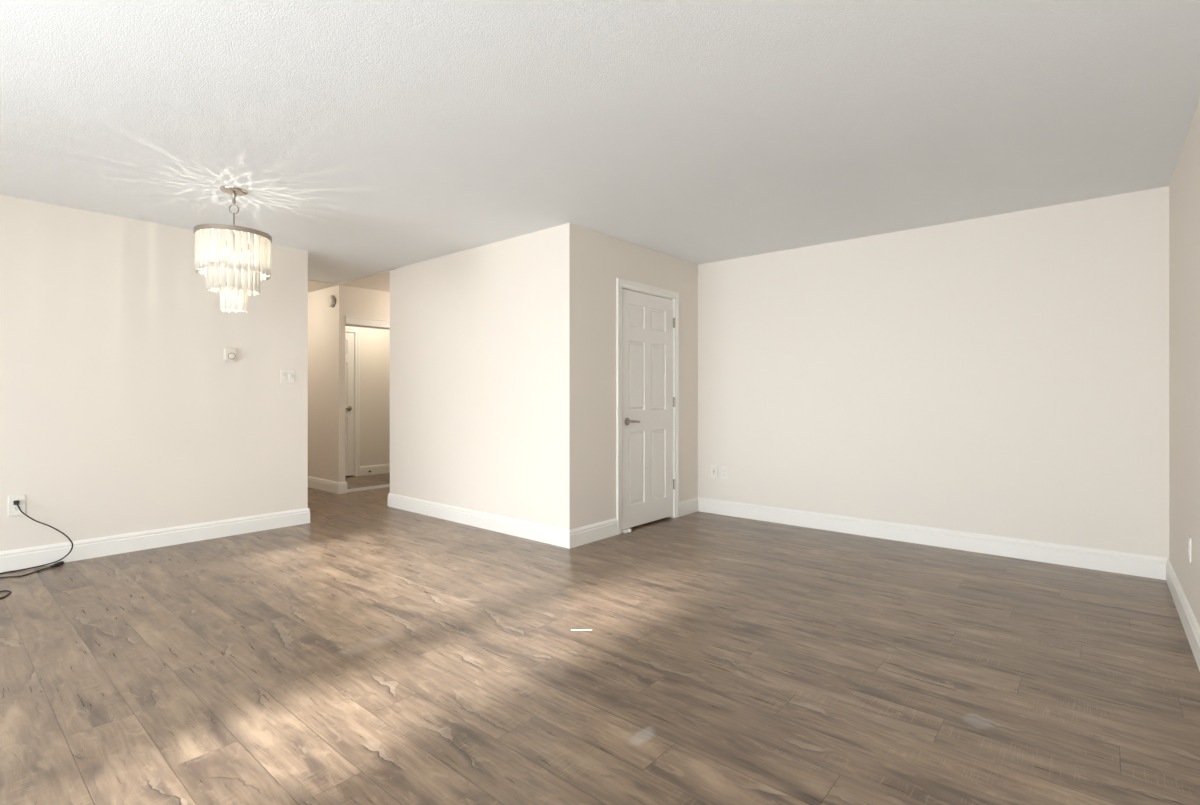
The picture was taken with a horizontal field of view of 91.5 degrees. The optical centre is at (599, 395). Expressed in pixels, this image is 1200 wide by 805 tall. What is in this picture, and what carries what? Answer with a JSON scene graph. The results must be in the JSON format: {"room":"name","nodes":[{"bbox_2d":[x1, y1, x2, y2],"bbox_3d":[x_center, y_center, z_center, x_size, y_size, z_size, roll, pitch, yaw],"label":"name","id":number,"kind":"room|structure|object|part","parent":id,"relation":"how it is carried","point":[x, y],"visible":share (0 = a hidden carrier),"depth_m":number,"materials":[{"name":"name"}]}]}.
{"room":"empty living room","nodes":[
{"label":"empty living room","id":0,"kind":"room"},
{"bbox_2d":[0,195,307,550],"bbox_3d":[-4.425,-0.077,3.224,0.120,2.440,5.414,0,0,40],"label":"wall","id":1,"kind":"structure","parent":0,"point":[123,411],"depth_m":4.29,"materials":[{"name":"paint"}]},
{"bbox_2d":[8,494,24,515],"bbox_3d":[-3.823,0.719,3.832,0.009,0.134,0.080,0,0,40],"label":"wall outlet","id":2,"kind":"object","parent":1,"relation":"attached to","point":[13,510],"visible":0.94,"depth_m":3.83,"materials":[{"name":"white plastic"}]},
{"bbox_2d":[0,508,309,572],"bbox_3d":[-3.532,1.075,4.261,0.136,0.136,2.710,0,0,40],"label":"baseboard","id":3,"kind":"structure","parent":1,"relation":"attached to","point":[16,559],"depth_m":4.33,"materials":[{"name":"white paint"}]},
{"bbox_2d":[224,348,236,361],"bbox_3d":[-3.007,-0.334,4.763,0.043,0.111,0.088,0,0,40],"label":"thermostat","id":4,"kind":"object","parent":1,"relation":"attached to","point":[230,354],"visible":1,"depth_m":4.75,"materials":[{"name":"white plastic"}]},
{"bbox_2d":[280,369,294,382],"bbox_3d":[-2.729,-0.169,5.109,0.019,0.116,0.118,0,0,40],"label":"light switch","id":5,"kind":"object","parent":1,"relation":"attached to","point":[286,376],"visible":1,"depth_m":5.11,"materials":[{"name":"white plastic"}]},
{"bbox_2d":[308,285,389,481],"bbox_3d":[-2.852,-0.073,8.311,1.682,2.432,2.541,0,0,40],"label":"wall","id":6,"kind":"structure","parent":0,"point":[326,324],"depth_m":7.00,"materials":[{"name":"paint"}]},
{"bbox_2d":[308,476,346,493],"bbox_3d":[-3.607,1.075,7.335,1.598,0.136,0.108,0,0,40],"label":"baseboard","id":7,"kind":"structure","parent":6,"relation":"attached to","point":[335,487],"depth_m":6.95,"materials":[{"name":"white paint"}]},
{"bbox_2d":[327,295,335,306],"bbox_3d":[-3.162,-1.110,6.872,0.140,0.140,0.051,0,0,40],"label":"smoke detector","id":8,"kind":"object","parent":6,"relation":"attached to","point":[331,301],"visible":1,"depth_m":6.84,"materials":[{"name":"grey plastic"}]},
{"bbox_2d":[345,324,389,489],"bbox_3d":[-2.777,0.139,7.213,0.020,1.963,0.814,0,0,40],"label":"door","id":9,"kind":"structure","parent":6,"relation":"in","point":[367,349],"depth_m":7.13,"materials":[{"name":"white wood"}]},
{"bbox_2d":[345,316,389,327],"bbox_3d":[-2.474,-0.889,7.454,0.040,0.093,1.575,0,0,40],"label":"trim","id":10,"kind":"structure","parent":6,"relation":"attached to","point":[351,320],"depth_m":7.05,"materials":[{"name":"white paint"}]},
{"bbox_2d":[390,269,395,493],"bbox_3d":[-1.300,-0.077,6.978,0.120,2.440,2.558,0,0,40],"label":"wall","id":11,"kind":"structure","parent":0,"point":[392,272],"depth_m":5.99,"materials":[{"name":"paint"}]},
{"bbox_2d":[396,226,557,526],"bbox_3d":[-1.163,-0.077,5.261,2.315,2.440,0.120,0,0,40],"label":"wall","id":12,"kind":"structure","parent":0,"point":[477,328],"depth_m":5.07,"materials":[{"name":"paint"}]},
{"bbox_2d":[387,493,617,548],"bbox_3d":[-1.026,1.075,5.422,2.587,0.136,0.576,0,0,40],"label":"baseboard","id":13,"kind":"structure","parent":12,"relation":"attached to","point":[579,536],"depth_m":4.80,"materials":[{"name":"white paint"}]},
{"bbox_2d":[0,487,1199,804],"bbox_3d":[-2.171,1.173,3.575,8.858,0.060,8.870,0,0,40],"label":"floor","id":14,"kind":"structure","parent":0,"point":[367,651],"depth_m":2.38,"materials":[{"name":"laminate"}]},
{"bbox_2d":[0,500,72,598],"bbox_3d":[-3.746,0.915,3.431,0.646,0.460,0.951,0,0,-18],"label":"extension cord","id":15,"kind":"object","parent":14,"relation":"on","point":[15,502],"visible":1,"depth_m":3.83,"materials":[{"name":"black rubber"}]},
{"bbox_2d":[347,485,389,491],"bbox_3d":[-2.530,1.133,7.502,0.082,0.020,1.575,0,0,40],"label":"track","id":16,"kind":"object","parent":14,"relation":"on","point":[384,486],"visible":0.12,"depth_m":7.11,"materials":[{"name":"silver metal"}]},
{"bbox_2d":[0,0,1199,292],"bbox_3d":[-2.171,-1.343,3.575,8.858,0.108,8.870,0,0,40],"label":"ceiling","id":17,"kind":"structure","parent":0,"point":[365,138],"depth_m":2.71,"materials":[{"name":"paint"}]},
{"bbox_2d":[194,186,271,312],"bbox_3d":[-2.309,-0.914,3.688,0.418,0.766,0.418,0,0,40],"label":"chandelier","id":18,"kind":"object","parent":17,"relation":"hanging from","point":[233,266],"visible":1,"depth_m":3.58,"materials":[{"name":"white glass"}]},
{"bbox_3d":[-2.309,-1.020,3.688,0.401,0.005,0.401,0,0,40],"label":"plate","id":19,"kind":"part","parent":18,"relation":"part of","materials":[{"name":"white glass"}]},
{"bbox_3d":[-2.309,-0.922,3.688,0.009,0.460,0.009,0,0,40],"label":"rod","id":20,"kind":"part","parent":18,"relation":"part of","materials":[{"name":"silver metal"}]},
{"bbox_3d":[-2.309,-1.242,3.688,0.030,0.061,0.030,0,0,40],"label":"canopy stem","id":21,"kind":"part","parent":18,"relation":"part of","materials":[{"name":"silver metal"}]},
{"bbox_2d":[558,223,697,529],"bbox_3d":[0.325,-0.077,5.130,0.120,2.440,1.849,0,0,40],"label":"wall","id":22,"kind":"structure","parent":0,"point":[590,262],"depth_m":4.63,"materials":[{"name":"paint"}]},
{"bbox_2d":[616,278,678,534],"bbox_3d":[0.394,0.087,5.196,0.139,2.111,0.918,0,0,40],"label":"door frame","id":23,"kind":"structure","parent":22,"relation":"attached to","point":[621,284],"depth_m":5.00,"materials":[{"name":"white paint"}]},
{"bbox_2d":[622,289,674,529],"bbox_3d":[0.447,0.114,5.168,0.097,2.014,0.802,0,0,40],"label":"door","id":24,"kind":"structure","parent":22,"relation":"in","point":[648,322],"depth_m":5.14,"materials":[{"name":"white paint"}]},
{"bbox_3d":[0.246,0.218,4.915,0.046,0.066,0.066,0,0,40],"label":"handle","id":25,"kind":"part","parent":24,"relation":"part of","materials":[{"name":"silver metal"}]},
{"bbox_2d":[679,497,697,516],"bbox_3d":[0.857,1.075,5.650,0.016,0.136,0.367,0,0,40],"label":"baseboard","id":26,"kind":"structure","parent":22,"relation":"attached to","point":[686,507],"depth_m":5.63,"materials":[{"name":"white paint"}]},
{"bbox_2d":[698,186,1168,557],"bbox_3d":[1.405,-0.077,5.503,5.911,2.440,0.120,0,0,40],"label":"wall","id":27,"kind":"structure","parent":0,"point":[1007,374],"depth_m":4.33,"materials":[{"name":"paint"}]},
{"bbox_2d":[711,465,717,477],"bbox_3d":[1.106,0.736,5.665,0.070,0.126,0.022,0,0,40],"label":"cable plate","id":28,"kind":"object","parent":27,"relation":"attached to","point":[714,468],"visible":1,"depth_m":5.66,"materials":[{"name":"white plastic"}]},
{"bbox_2d":[721,466,727,479],"bbox_3d":[1.194,0.740,5.598,0.068,0.122,0.009,0,0,40],"label":"wall outlet","id":29,"kind":"object","parent":27,"relation":"attached to","point":[724,470],"visible":1,"depth_m":5.59,"materials":[{"name":"white plastic"}]},
{"bbox_2d":[698,497,1167,579],"bbox_3d":[2.242,1.075,4.701,3.356,0.136,0.016,0,0,40],"label":"baseboard","id":30,"kind":"structure","parent":27,"relation":"attached to","point":[1140,565],"depth_m":4.34,"materials":[{"name":"white paint"}]},
{"bbox_2d":[1169,98,1199,626],"bbox_3d":[0.926,-0.077,0.473,0.120,2.440,8.161,0,0,40],"label":"wall","id":31,"kind":"structure","parent":0,"point":[1184,187],"depth_m":2.95,"materials":[{"name":"paint"}]},
{"bbox_2d":[1166,558,1199,670],"bbox_3d":[0.913,1.075,0.563,0.016,0.136,8.041,0,0,40],"label":"baseboard","id":32,"kind":"structure","parent":31,"relation":"attached to","point":[1191,627],"depth_m":2.85,"materials":[{"name":"white paint"}]},
{"bbox_2d":[1188,535,1190,562],"bbox_3d":[2.818,0.733,2.795,0.009,0.116,0.074,0,0,40],"label":"wall outlet","id":33,"kind":"object","parent":31,"relation":"attached to","point":[1189,537],"visible":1,"depth_m":2.77,"materials":[{"name":"white plastic"}]}
]}

